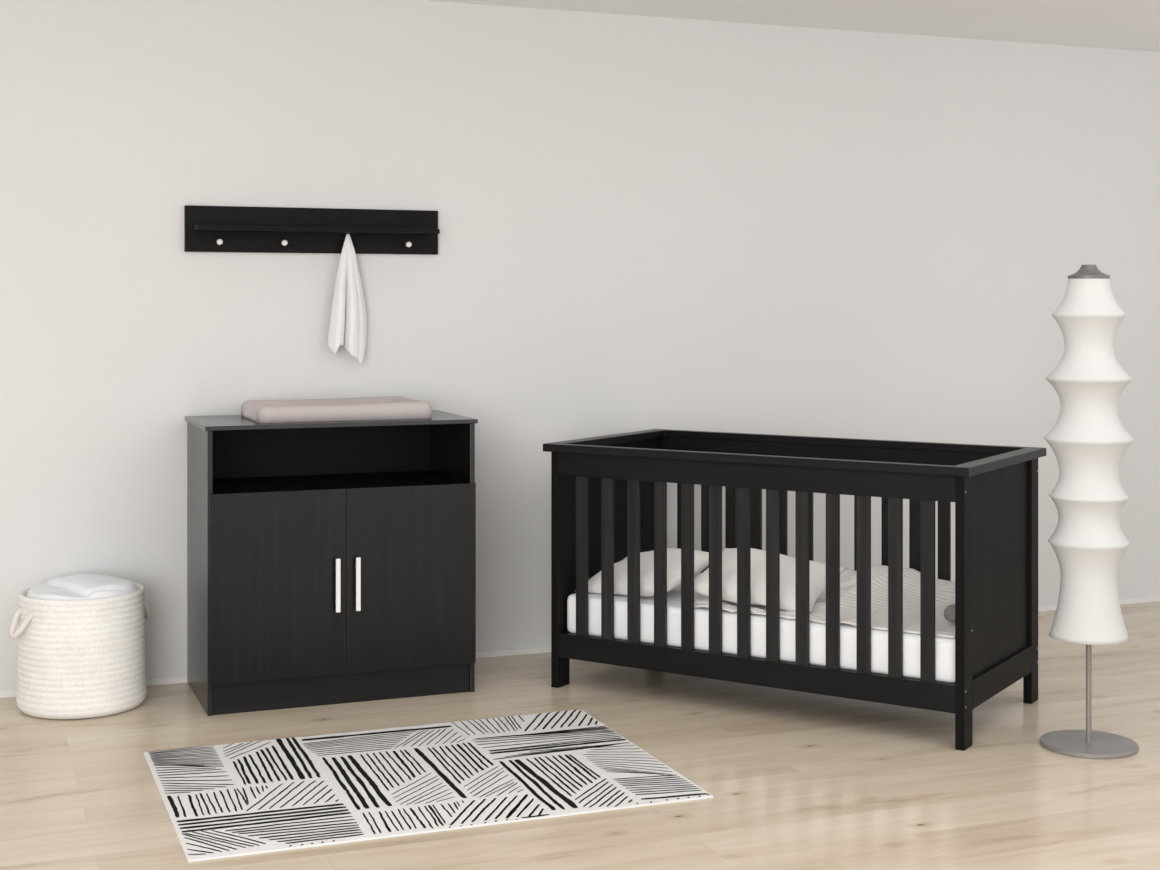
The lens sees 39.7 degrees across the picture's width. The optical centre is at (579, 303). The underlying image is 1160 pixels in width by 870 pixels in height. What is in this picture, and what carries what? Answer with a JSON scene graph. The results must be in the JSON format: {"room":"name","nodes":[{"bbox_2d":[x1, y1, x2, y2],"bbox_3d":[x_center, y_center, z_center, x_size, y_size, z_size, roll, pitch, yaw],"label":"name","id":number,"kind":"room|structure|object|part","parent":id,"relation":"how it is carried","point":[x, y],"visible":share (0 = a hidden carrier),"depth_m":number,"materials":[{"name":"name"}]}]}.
{"room":"children's room","nodes":[
{"label":"children's room","id":0,"kind":"room"},
{"bbox_2d":[0,0,1159,690],"bbox_3d":[0.449,0.100,6.173,13.000,2.362,0.100,0,0,-21],"label":"wall","id":1,"kind":"structure","parent":0,"point":[645,222],"depth_m":5.89,"materials":[{"name":"white paint"}]},
{"bbox_2d":[184,205,439,254],"bbox_3d":[-0.903,-0.252,5.529,0.884,0.156,0.128,0,0,-21],"label":"coat rack","id":2,"kind":"object","parent":1,"relation":"attached to","point":[206,228],"visible":1,"depth_m":5.55,"materials":[{"name":"black wood"}]},
{"bbox_2d":[328,234,366,364],"bbox_3d":[-0.803,-0.014,5.573,0.143,0.455,0.054,0,0,-21],"label":"hanging towel","id":3,"kind":"object","parent":2,"relation":"hanging from","point":[348,319],"visible":1,"depth_m":5.56,"materials":[{"name":"white fabric"}]},
{"bbox_2d":[0,596,1159,697],"bbox_3d":[0.468,1.271,6.124,13.000,0.020,0.006,0,0,-21],"label":"baseboard","id":4,"kind":"structure","parent":1,"relation":"attached to","point":[13,693],"depth_m":5.84,"materials":[{"name":"white paint"}]},
{"bbox_2d":[0,601,1159,869],"bbox_3d":[2.070,1.331,1.976,13.000,0.100,9.100,0,0,-21],"label":"floor","id":5,"kind":"structure","parent":0,"point":[797,780],"depth_m":4.35,"materials":[{"name":"brown wood"}]},
{"bbox_2d":[9,582,150,718],"bbox_3d":[-1.585,1.096,5.112,0.397,0.369,0.397,0,0,7],"label":"storage basket","id":6,"kind":"object","parent":5,"relation":"on","point":[78,659],"visible":0.97,"depth_m":4.95,"materials":[{"name":"beige fabric"}]},
{"bbox_3d":[-1.734,0.993,4.972,0.059,0.087,0.102,0,0,-43],"label":"rope handle","id":7,"kind":"part","parent":6,"relation":"part of","materials":[{"name":"white fabric"}]},
{"bbox_2d":[26,574,137,599],"bbox_3d":[-1.585,1.052,5.112,0.360,0.355,0.360,0,0,-21],"label":"folded cloth","id":8,"kind":"object","parent":6,"relation":"in","point":[77,586],"visible":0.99,"depth_m":5.05,"materials":[{"name":"white fabric"}]},
{"bbox_3d":[-1.435,0.993,5.252,0.059,0.087,0.102,0,0,-43],"label":"rope handle","id":9,"kind":"part","parent":6,"relation":"part of","materials":[{"name":"white fabric"}]},
{"bbox_2d":[185,410,477,715],"bbox_3d":[-0.829,0.832,5.338,0.883,0.900,0.524,0,0,-21],"label":"cabinet","id":10,"kind":"object","parent":5,"relation":"on","point":[331,562],"visible":0.94,"depth_m":5.16,"materials":[{"name":"black wood"}]},
{"bbox_3d":[-1.234,0.839,5.206,0.016,0.886,0.478,0,0,-21],"label":"panel","id":11,"kind":"part","parent":10,"relation":"part of","materials":[{"name":"black wood"}]},
{"bbox_3d":[-0.948,0.886,5.049,0.430,0.590,0.018,0,0,-21],"label":"door","id":12,"kind":"part","parent":10,"relation":"part of","materials":[{"name":"black wood"}]},
{"bbox_3d":[-0.922,0.829,5.579,0.835,0.866,0.007,0,0,-21],"label":"panel","id":13,"kind":"part","parent":10,"relation":"part of","materials":[{"name":"black wood"}]},
{"bbox_2d":[241,396,431,422],"bbox_3d":[-0.818,0.353,5.376,0.574,0.056,0.375,0,0,-21],"label":"changing pad","id":14,"kind":"object","parent":10,"relation":"on","point":[387,407],"visible":1,"depth_m":5.24,"materials":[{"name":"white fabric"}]},
{"bbox_3d":[-0.769,0.894,5.094,0.014,0.170,0.028,0,0,-21],"label":"handle","id":15,"kind":"part","parent":10,"relation":"part of","materials":[{"name":"white paint"}]},
{"bbox_2d":[213,470,464,493],"bbox_3d":[-0.836,0.604,5.358,0.835,0.018,0.466,0,0,-21],"label":"shelf","id":16,"kind":"object","parent":10,"relation":"attached to","point":[240,481],"depth_m":5.36,"materials":[{"name":"black wood"}]},
{"bbox_3d":[-0.709,0.894,5.117,0.014,0.170,0.028,0,0,-21],"label":"handle","id":17,"kind":"part","parent":10,"relation":"part of","materials":[{"name":"white paint"}]},
{"bbox_3d":[-0.546,0.886,5.205,0.430,0.590,0.018,0,0,-21],"label":"door","id":18,"kind":"part","parent":10,"relation":"part of","materials":[{"name":"black wood"}]},
{"bbox_3d":[-0.440,0.839,5.513,0.016,0.886,0.478,0,0,-21],"label":"panel","id":19,"kind":"part","parent":10,"relation":"part of","materials":[{"name":"black wood"}]},
{"bbox_2d":[144,710,713,861],"bbox_3d":[-0.447,1.279,4.365,1.336,0.005,0.953,0,0,-21],"label":"rug","id":20,"kind":"object","parent":5,"relation":"on","point":[264,796],"visible":1,"depth_m":4.28,"materials":[{"name":"white fabric"}]},
{"bbox_2d":[543,429,1045,750],"bbox_3d":[0.693,0.875,5.276,1.461,0.813,0.751,0,0,33],"label":"crib","id":21,"kind":"object","parent":5,"relation":"on","point":[609,492],"visible":0.96,"depth_m":5.01,"materials":[{"name":"black paint"}]},
{"bbox_3d":[-0.066,0.888,5.382,0.028,0.787,0.072,0,0,33],"label":"leg","id":22,"kind":"part","parent":21,"relation":"part of","materials":[{"name":"black wood"}]},
{"bbox_3d":[0.110,0.803,5.648,0.012,0.617,0.570,0,0,33],"label":"panel","id":23,"kind":"part","parent":21,"relation":"part of","materials":[{"name":"black wood"}]},
{"bbox_3d":[0.279,0.888,5.920,0.028,0.787,0.072,0,0,33],"label":"leg","id":24,"kind":"part","parent":21,"relation":"part of","materials":[{"name":"black wood"}]},
{"bbox_3d":[0.507,0.533,4.986,1.364,0.078,0.021,0,0,33],"label":"rail","id":25,"kind":"part","parent":21,"relation":"part of","materials":[{"name":"black paint"}]},
{"bbox_3d":[0.507,1.138,4.986,1.364,0.080,0.021,0,0,33],"label":"rail","id":26,"kind":"part","parent":21,"relation":"part of","materials":[{"name":"black paint"}]},
{"bbox_3d":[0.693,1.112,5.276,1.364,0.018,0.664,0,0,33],"label":"mattress","id":27,"kind":"part","parent":21,"relation":"part of","materials":[{"name":"white fabric"}]},
{"bbox_2d":[567,573,954,682],"bbox_3d":[0.693,1.039,5.276,1.358,0.128,0.650,0,0,33],"label":"mattress","id":28,"kind":"object","parent":21,"relation":"on","point":[944,647],"visible":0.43,"depth_m":4.97,"materials":[{"name":"white fabric"}]},
{"bbox_2d":[575,548,708,596],"bbox_3d":[0.233,0.903,5.407,0.396,0.144,0.330,0,0,40],"label":"pillow","id":29,"kind":"object","parent":28,"relation":"on","point":[701,558],"visible":0.51,"depth_m":5.33,"materials":[{"name":"beige fabric"}]},
{"bbox_2d":[694,565,954,637],"bbox_3d":[0.882,0.929,5.151,0.873,0.087,0.624,0,0,33],"label":"blanket","id":30,"kind":"object","parent":28,"relation":"on","point":[944,589],"visible":0.33,"depth_m":5.09,"materials":[{"name":"white fabric"}]},
{"bbox_2d":[694,547,847,612],"bbox_3d":[0.600,0.888,5.193,0.446,0.151,0.338,0,0,28],"label":"pillow","id":31,"kind":"object","parent":30,"relation":"on","point":[729,555],"visible":0.63,"depth_m":5.12,"materials":[{"name":"beige fabric"}]},
{"bbox_2d":[944,604,954,622],"bbox_3d":[1.122,0.931,4.817,0.060,0.054,0.060,0,0,33],"label":"ball","id":32,"kind":"object","parent":30,"relation":"on","point":[949,612],"visible":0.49,"depth_m":4.80,"materials":[{"name":"grey fabric"}]},
{"bbox_3d":[0.693,0.481,5.276,1.461,0.026,0.751,0,0,33],"label":"rail","id":33,"kind":"part","parent":21,"relation":"part of","materials":[{"name":"black wood"}]},
{"bbox_3d":[0.878,0.533,5.566,1.364,0.078,0.021,0,0,33],"label":"rail","id":34,"kind":"part","parent":21,"relation":"part of","materials":[{"name":"black paint"}]},
{"bbox_3d":[1.107,0.888,4.632,0.028,0.787,0.072,0,0,33],"label":"leg","id":35,"kind":"part","parent":21,"relation":"part of","materials":[{"name":"black wood"}]},
{"bbox_3d":[1.276,0.803,4.903,0.012,0.617,0.570,0,0,33],"label":"panel","id":36,"kind":"part","parent":21,"relation":"part of","materials":[{"name":"black wood"}]},
{"bbox_3d":[1.279,1.136,4.901,0.028,0.084,0.566,0,0,33],"label":"rail","id":37,"kind":"part","parent":21,"relation":"part of","materials":[{"name":"black wood"}]},
{"bbox_3d":[1.451,0.888,5.170,0.028,0.787,0.072,0,0,33],"label":"leg","id":38,"kind":"part","parent":21,"relation":"part of","materials":[{"name":"black wood"}]},
{"bbox_2d":[1040,265,1138,758],"bbox_3d":[1.472,0.585,4.645,0.273,1.393,0.273,0,0,-30],"label":"floor lamp","id":39,"kind":"object","parent":5,"relation":"on","point":[1089,441],"visible":1,"depth_m":4.57,"materials":[{"name":"white metal"}]},
{"bbox_3d":[1.472,0.447,4.645,0.250,1.036,0.250,0,0,-21],"label":"lamp shade","id":40,"kind":"part","parent":39,"relation":"part of","materials":[{"name":"white fabric"}]},
{"bbox_2d":[424,0,1159,51],"bbox_3d":[2.070,-1.130,1.976,13.000,0.098,9.100,0,0,-21],"label":"ceiling","id":41,"kind":"structure","parent":0,"point":[1110,24],"depth_m":6.03,"materials":[{"name":"white paint"}]}
]}

